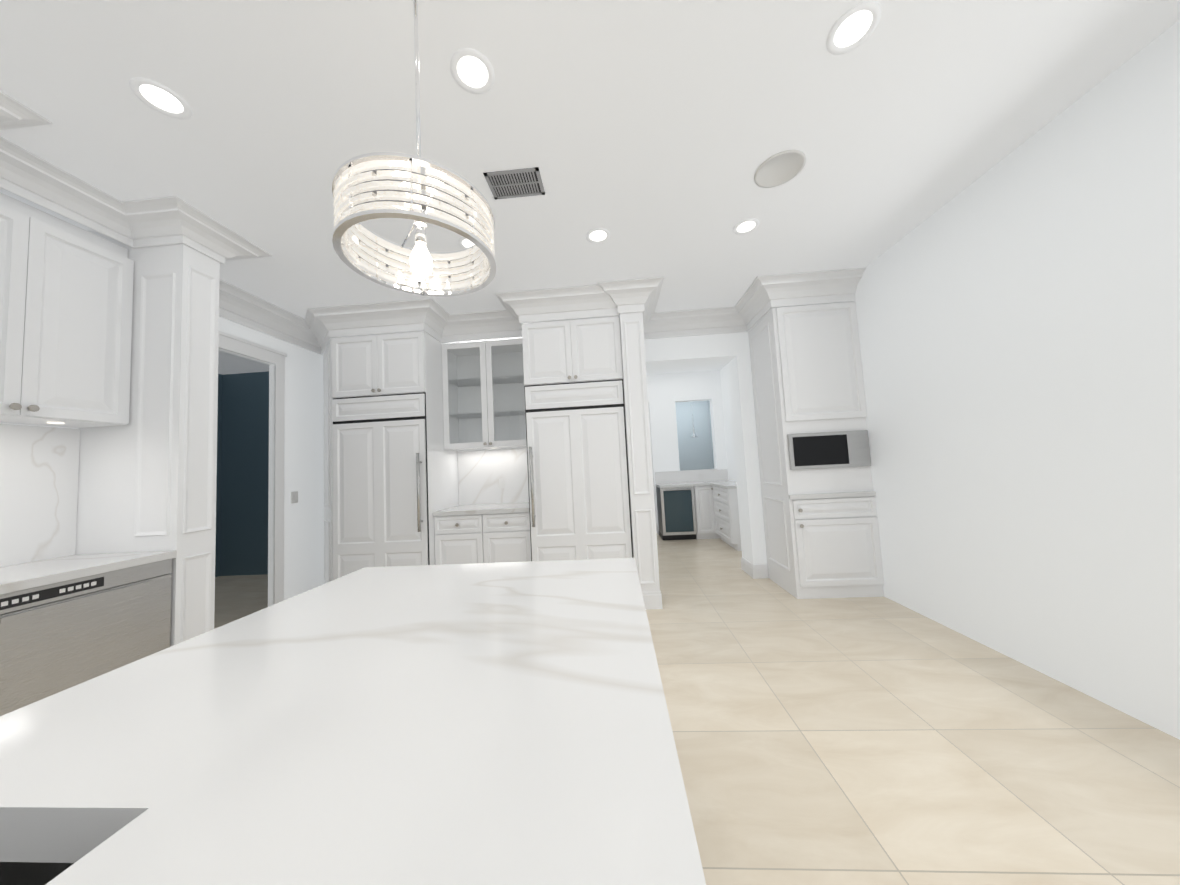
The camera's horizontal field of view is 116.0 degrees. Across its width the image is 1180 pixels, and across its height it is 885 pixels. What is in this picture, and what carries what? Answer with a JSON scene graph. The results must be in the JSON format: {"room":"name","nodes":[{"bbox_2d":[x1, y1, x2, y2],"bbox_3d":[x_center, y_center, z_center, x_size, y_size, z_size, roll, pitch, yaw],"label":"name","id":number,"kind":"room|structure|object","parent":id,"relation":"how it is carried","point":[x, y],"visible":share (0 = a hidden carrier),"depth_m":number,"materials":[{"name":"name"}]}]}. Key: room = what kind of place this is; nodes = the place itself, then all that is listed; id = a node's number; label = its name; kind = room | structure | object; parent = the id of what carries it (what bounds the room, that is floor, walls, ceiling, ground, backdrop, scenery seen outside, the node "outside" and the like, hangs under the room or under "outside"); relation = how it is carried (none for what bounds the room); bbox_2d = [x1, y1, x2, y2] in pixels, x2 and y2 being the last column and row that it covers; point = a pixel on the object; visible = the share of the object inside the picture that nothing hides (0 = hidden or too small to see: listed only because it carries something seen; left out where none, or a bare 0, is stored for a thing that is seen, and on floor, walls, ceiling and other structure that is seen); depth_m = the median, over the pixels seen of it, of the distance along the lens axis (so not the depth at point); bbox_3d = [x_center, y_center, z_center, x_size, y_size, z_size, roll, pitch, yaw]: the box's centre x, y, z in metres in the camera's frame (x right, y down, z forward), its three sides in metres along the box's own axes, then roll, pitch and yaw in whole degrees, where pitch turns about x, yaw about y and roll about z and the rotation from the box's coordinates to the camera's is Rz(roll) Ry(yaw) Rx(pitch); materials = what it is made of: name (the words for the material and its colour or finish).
{"room":"kitchen","nodes":[
{"label":"kitchen","id":0,"kind":"room"},
{"bbox_2d":[75,230,219,646],"bbox_3d":[-2.774,0.116,2.322,0.678,2.949,0.228,-3,-4,4],"label":"wall","id":1,"kind":"structure","parent":0,"point":[147,477],"depth_m":2.24,"materials":[{"name":"white paint"}]},
{"bbox_2d":[0,317,329,606],"bbox_3d":[-3.323,0.008,0.266,0.150,2.950,8.970,-3,-4,4],"label":"wall","id":2,"kind":"structure","parent":0,"point":[304,524],"depth_m":3.82,"materials":[{"name":"white paint"}]},
{"bbox_2d":[0,424,79,566],"bbox_3d":[-3.182,0.371,0.825,0.018,1.084,2.788,-3,-4,4],"label":"backsplash","id":3,"kind":"structure","parent":2,"relation":"attached to","point":[39,470],"depth_m":2.07,"materials":[{"name":"stone"}]},
{"bbox_2d":[0,192,133,427],"bbox_3d":[-2.943,-0.680,1.764,0.458,1.121,1.014,-3,-4,4],"label":"upper cabinet","id":4,"kind":"object","parent":2,"relation":"attached to","point":[66,296],"visible":1,"depth_m":1.98,"materials":[{"name":"white paint"}]},
{"bbox_2d":[219,330,287,604],"bbox_3d":[-3.039,0.360,3.087,0.028,2.590,1.110,-3,-4,4],"label":"door frame","id":5,"kind":"structure","parent":2,"relation":"attached to","point":[239,345],"depth_m":3.54,"materials":[{"name":"white paint"}]},
{"bbox_2d":[291,491,297,503],"bbox_3d":[-2.996,0.556,3.739,0.011,0.120,0.080,-3,-4,4],"label":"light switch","id":6,"kind":"object","parent":2,"relation":"attached to","point":[294,496],"visible":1,"depth_m":3.72,"materials":[{"name":"white plastic"}]},
{"bbox_2d":[215,374,222,576],"bbox_3d":[-5.599,0.327,3.322,0.100,2.950,4.400,-3,-4,4],"label":"wall","id":7,"kind":"structure","parent":0,"point":[220,377],"depth_m":5.40,"materials":[{"name":"blue paint"}]},
{"bbox_2d":[219,372,266,575],"bbox_3d":[-4.179,0.390,5.384,2.430,2.950,0.100,-3,-4,4],"label":"wall","id":8,"kind":"structure","parent":0,"point":[242,485],"depth_m":5.38,"materials":[{"name":"blue paint"}]},
{"bbox_2d":[263,371,268,573],"bbox_3d":[-3.033,0.266,4.403,0.009,2.950,1.700,-3,-4,4],"label":"wall","id":9,"kind":"structure","parent":0,"point":[265,565],"depth_m":5.37,"materials":[{"name":"blue paint"}]},
{"bbox_2d":[0,0,1179,374],"bbox_3d":[-1.603,-1.456,2.620,8.350,0.100,13.900,-3,-4,4],"label":"ceiling","id":10,"kind":"structure","parent":0,"point":[650,136],"depth_m":1.73,"materials":[{"name":"white paint"}]},
{"bbox_2d":[129,77,191,118],"bbox_3d":[-1.824,-1.461,1.570,0.175,0.006,0.175,-3,-4,-2],"label":"recessed light","id":11,"kind":"object","parent":10,"relation":"in","point":[157,96],"depth_m":1.56,"materials":[{"name":"white paint"}]},
{"bbox_2d":[332,0,495,296],"bbox_3d":[-0.496,-1.011,1.059,0.406,1.107,0.406,-3,-4,4],"label":"pendant light","id":12,"kind":"object","parent":10,"relation":"hanging from","point":[353,194],"visible":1,"depth_m":0.94,"materials":[{"name":"silver metal"}]},
{"bbox_2d":[458,237,474,248],"bbox_3d":[-0.861,-1.438,2.671,0.175,0.006,0.175,-2,-4,-20],"label":"recessed light","id":13,"kind":"object","parent":10,"relation":"in","point":[463,242],"depth_m":2.66,"materials":[{"name":"white paint"}]},
{"bbox_2d":[450,48,494,93],"bbox_3d":[-0.486,-1.533,1.528,0.175,0.006,0.175,-3,-4,-2],"label":"recessed light","id":14,"kind":"object","parent":10,"relation":"in","point":[470,69],"depth_m":1.52,"materials":[{"name":"white paint"}]},
{"bbox_2d":[483,167,544,199],"bbox_3d":[-0.431,-1.496,2.134,0.310,0.006,0.200,-3,-4,4],"label":"ceiling vent","id":15,"kind":"object","parent":10,"relation":"in","point":[516,183],"visible":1,"depth_m":2.12,"materials":[{"name":"grey metal"}]},
{"bbox_2d":[586,228,609,243],"bbox_3d":[0.058,-1.487,2.654,0.175,0.006,0.175,-3,-4,-2],"label":"recessed light","id":16,"kind":"object","parent":10,"relation":"in","point":[596,235],"depth_m":2.65,"materials":[{"name":"white paint"}]},
{"bbox_2d":[691,402,696,436],"bbox_3d":[2.118,-0.687,7.650,0.150,1.155,0.150,-3,-4,4],"label":"pendant light","id":17,"kind":"object","parent":10,"relation":"hanging from","point":[693,433],"visible":0.73,"depth_m":7.61,"materials":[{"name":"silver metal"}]},
{"bbox_2d":[733,218,759,234],"bbox_3d":[1.118,-1.543,2.638,0.175,0.006,0.175,-3,-4,-2],"label":"recessed light","id":18,"kind":"object","parent":10,"relation":"in","point":[746,226],"depth_m":2.63,"materials":[{"name":"white paint"}]},
{"bbox_2d":[754,149,805,187],"bbox_3d":[1.095,-1.574,2.130,0.269,0.007,0.269,-3,-4,-2],"label":"ceiling speaker","id":19,"kind":"object","parent":10,"relation":"attached to","point":[779,168],"visible":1,"depth_m":2.10,"materials":[{"name":"white plastic"}]},
{"bbox_2d":[826,1,880,54],"bbox_3d":[1.030,-1.617,1.444,0.175,0.006,0.175,-3,-4,-2],"label":"recessed light","id":20,"kind":"object","parent":10,"relation":"in","point":[853,28],"depth_m":1.44,"materials":[{"name":"white paint"}]},
{"bbox_2d":[434,310,769,564],"bbox_3d":[-0.177,0.117,4.381,5.900,2.950,0.350,-3,-4,4],"label":"wall","id":21,"kind":"structure","parent":0,"point":[731,351],"depth_m":4.17,"materials":[{"name":"white paint"}]},
{"bbox_2d":[442,338,526,450],"bbox_3d":[-1.093,-0.511,4.107,0.974,1.154,0.389,-3,-4,4],"label":"upper cabinet","id":22,"kind":"object","parent":21,"relation":"attached to","point":[483,397],"visible":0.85,"depth_m":4.25,"materials":[{"name":"white paint"}]},
{"bbox_2d":[458,448,528,504],"bbox_3d":[-1.035,0.386,4.231,0.974,0.622,0.025,-3,-4,4],"label":"backsplash","id":23,"kind":"structure","parent":21,"relation":"attached to","point":[494,476],"depth_m":4.23,"materials":[{"name":"stone"}]},
{"bbox_2d":[741,557,757,578],"bbox_3d":[1.790,1.408,4.162,0.040,0.145,0.368,-3,-4,4],"label":"baseboard","id":24,"kind":"structure","parent":21,"relation":"attached to","point":[757,571],"depth_m":4.08,"materials":[{"name":"white paint"}]},
{"bbox_2d":[619,312,662,609],"bbox_3d":[0.483,0.043,3.771,0.224,2.949,0.785,-3,-4,4],"label":"column","id":25,"kind":"structure","parent":0,"point":[644,534],"depth_m":3.38,"materials":[{"name":"white paint"}]},
{"bbox_2d":[647,370,726,532],"bbox_3d":[1.562,0.191,6.868,2.150,2.950,0.180,-3,-4,4],"label":"wall","id":26,"kind":"structure","parent":0,"point":[666,392],"depth_m":6.82,"materials":[{"name":"white paint"}]},
{"bbox_2d":[655,469,727,483],"bbox_3d":[1.846,0.613,6.717,1.308,0.220,0.029,-3,-4,4],"label":"backsplash","id":27,"kind":"structure","parent":26,"relation":"attached to","point":[684,476],"depth_m":6.71,"materials":[{"name":"stone"}]},
{"bbox_2d":[675,401,712,470],"bbox_3d":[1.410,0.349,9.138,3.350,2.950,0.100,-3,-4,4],"label":"window","id":28,"kind":"structure","parent":0,"point":[695,453],"depth_m":9.04,"materials":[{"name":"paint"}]},
{"bbox_2d":[214,533,1179,884],"bbox_3d":[-1.446,1.583,2.419,8.350,0.100,13.900,-3,-4,4],"label":"floor","id":29,"kind":"structure","parent":0,"point":[858,741],"depth_m":1.59,"materials":[{"name":"tile"}]},
{"bbox_2d":[0,559,171,715],"bbox_3d":[-2.729,1.113,1.788,0.622,0.886,0.704,-3,-4,4],"label":"dishwasher","id":30,"kind":"object","parent":29,"relation":"on","point":[58,637],"visible":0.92,"depth_m":1.76,"materials":[{"name":"silver metal"}]},
{"bbox_2d":[323,339,332,583],"bbox_3d":[-2.750,0.332,3.871,0.042,2.720,0.604,0,-5,-41],"label":"panel","id":31,"kind":"object","parent":29,"relation":"on","point":[328,466],"visible":0.75,"depth_m":3.78,"materials":[{"name":"white paint"}]},
{"bbox_2d":[331,331,458,579],"bbox_3d":[-2.034,0.297,3.912,0.962,2.720,0.800,-3,-4,4],"label":"tall cabinet","id":32,"kind":"object","parent":29,"relation":"on","point":[395,475],"visible":0.81,"depth_m":3.61,"materials":[{"name":"white paint"}]},
{"bbox_2d":[434,512,530,564],"bbox_3d":[-1.014,1.161,3.868,0.976,0.888,0.647,-3,-4,4],"label":"base cabinet","id":33,"kind":"object","parent":29,"relation":"on","point":[483,538],"visible":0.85,"depth_m":3.59,"materials":[{"name":"white paint"}]},
{"bbox_2d":[433,502,528,515],"bbox_3d":[-1.038,0.696,3.896,0.974,0.040,0.613,-3,-4,4],"label":"countertop","id":34,"kind":"structure","parent":33,"relation":"on","point":[490,508],"depth_m":3.62,"materials":[{"name":"stone"}]},
{"bbox_2d":[522,316,633,560],"bbox_3d":[-0.102,0.189,3.792,0.956,2.720,0.800,-3,-4,4],"label":"tall cabinet","id":35,"kind":"object","parent":29,"relation":"on","point":[578,479],"visible":0.94,"depth_m":3.48,"materials":[{"name":"white paint"}]},
{"bbox_2d":[656,487,696,539],"bbox_3d":[1.487,1.203,6.373,0.560,0.876,0.649,-3,-4,4],"label":"wine cooler","id":36,"kind":"object","parent":29,"relation":"on","point":[676,513],"visible":1,"depth_m":6.12,"materials":[{"name":"silver metal"}]},
{"bbox_2d":[694,486,713,538],"bbox_3d":[2.076,1.171,6.371,0.607,0.878,0.618,-3,-4,4],"label":"base cabinet","id":37,"kind":"object","parent":29,"relation":"on","point":[705,524],"depth_m":6.09,"materials":[{"name":"white paint"}]},
{"bbox_2d":[710,486,741,550],"bbox_3d":[2.226,1.116,5.647,0.475,0.878,0.850,-3,-4,4],"label":"base cabinet","id":38,"kind":"object","parent":29,"relation":"on","point":[717,512],"depth_m":5.44,"materials":[{"name":"white paint"}]},
{"bbox_2d":[656,482,710,487],"bbox_3d":[1.599,0.736,6.412,0.840,0.040,0.613,-3,-4,4],"label":"countertop","id":39,"kind":"structure","parent":38,"relation":"on","point":[688,484],"depth_m":6.13,"materials":[{"name":"stone"}]},
{"bbox_2d":[706,480,736,488],"bbox_3d":[2.224,0.674,5.958,0.468,0.040,1.443,-3,-4,4],"label":"countertop","id":40,"kind":"structure","parent":38,"relation":"on","point":[727,484],"depth_m":5.75,"materials":[{"name":"stone"}]},
{"bbox_2d":[748,302,883,598],"bbox_3d":[2.203,0.067,3.705,0.764,2.715,0.689,-3,-4,4],"label":"tall cabinet","id":41,"kind":"object","parent":29,"relation":"on","point":[821,531],"visible":1,"depth_m":3.43,"materials":[{"name":"white paint"}]},
{"bbox_2d":[787,430,870,469],"bbox_3d":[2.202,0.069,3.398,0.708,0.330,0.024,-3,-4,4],"label":"microwave","id":42,"kind":"object","parent":41,"relation":"in","point":[839,449],"visible":0.93,"depth_m":3.39,"materials":[{"name":"glass"}]},
{"bbox_3d":[-2.773,1.076,1.208,0.651,0.888,0.449,-3,-4,4],"label":"base cabinet","id":43,"kind":"object","parent":29,"relation":"on","visible":0},
{"bbox_2d":[0,551,176,593],"bbox_3d":[-2.835,0.584,0.789,0.651,0.040,2.788,-3,-4,4],"label":"countertop","id":44,"kind":"structure","parent":43,"relation":"on","point":[18,577],"depth_m":1.86,"materials":[{"name":"stone"}]},
{"bbox_3d":[-0.422,0.888,0.049,1.085,0.868,2.715,-3,-4,4],"label":"kitchen island","id":45,"kind":"object","parent":29,"relation":"on","visible":0},
{"bbox_2d":[0,558,705,884],"bbox_3d":[-0.463,0.426,0.108,1.102,0.060,2.750,-3,-4,4],"label":"island countertop","id":46,"kind":"structure","parent":45,"relation":"on","point":[504,723],"depth_m":0.50,"materials":[{"name":"stone"}]},
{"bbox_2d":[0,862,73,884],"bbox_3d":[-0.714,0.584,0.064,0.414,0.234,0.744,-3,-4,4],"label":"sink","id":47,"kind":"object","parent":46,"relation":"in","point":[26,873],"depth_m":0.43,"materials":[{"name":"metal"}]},
{"bbox_2d":[708,400,713,468],"bbox_3d":[2.956,0.189,7.922,0.100,2.950,2.100,-3,-4,4],"label":"wall","id":48,"kind":"structure","parent":0,"point":[708,400],"depth_m":8.97,"materials":[{"name":"white paint"}]},
{"bbox_2d":[720,364,735,480],"bbox_3d":[2.477,0.057,5.557,0.150,2.950,2.330,-3,-4,4],"label":"wall","id":49,"kind":"structure","parent":0,"point":[730,457],"depth_m":6.51,"materials":[{"name":"white paint"}]},
{"bbox_2d":[818,20,1179,739],"bbox_3d":[2.396,-0.323,-0.263,0.150,2.950,8.620,-3,-4,4],"label":"wall","id":50,"kind":"structure","parent":0,"point":[1018,318],"depth_m":1.96,"materials":[{"name":"white paint"}]},
{"bbox_2d":[0,90,865,354],"bbox_3d":[-0.495,-1.476,0.676,5.600,0.228,7.270,-3,-4,4],"label":"crown molding","id":51,"kind":"structure","parent":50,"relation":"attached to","point":[47,185],"depth_m":3.43,"materials":[{"name":"white paint"}]}
]}

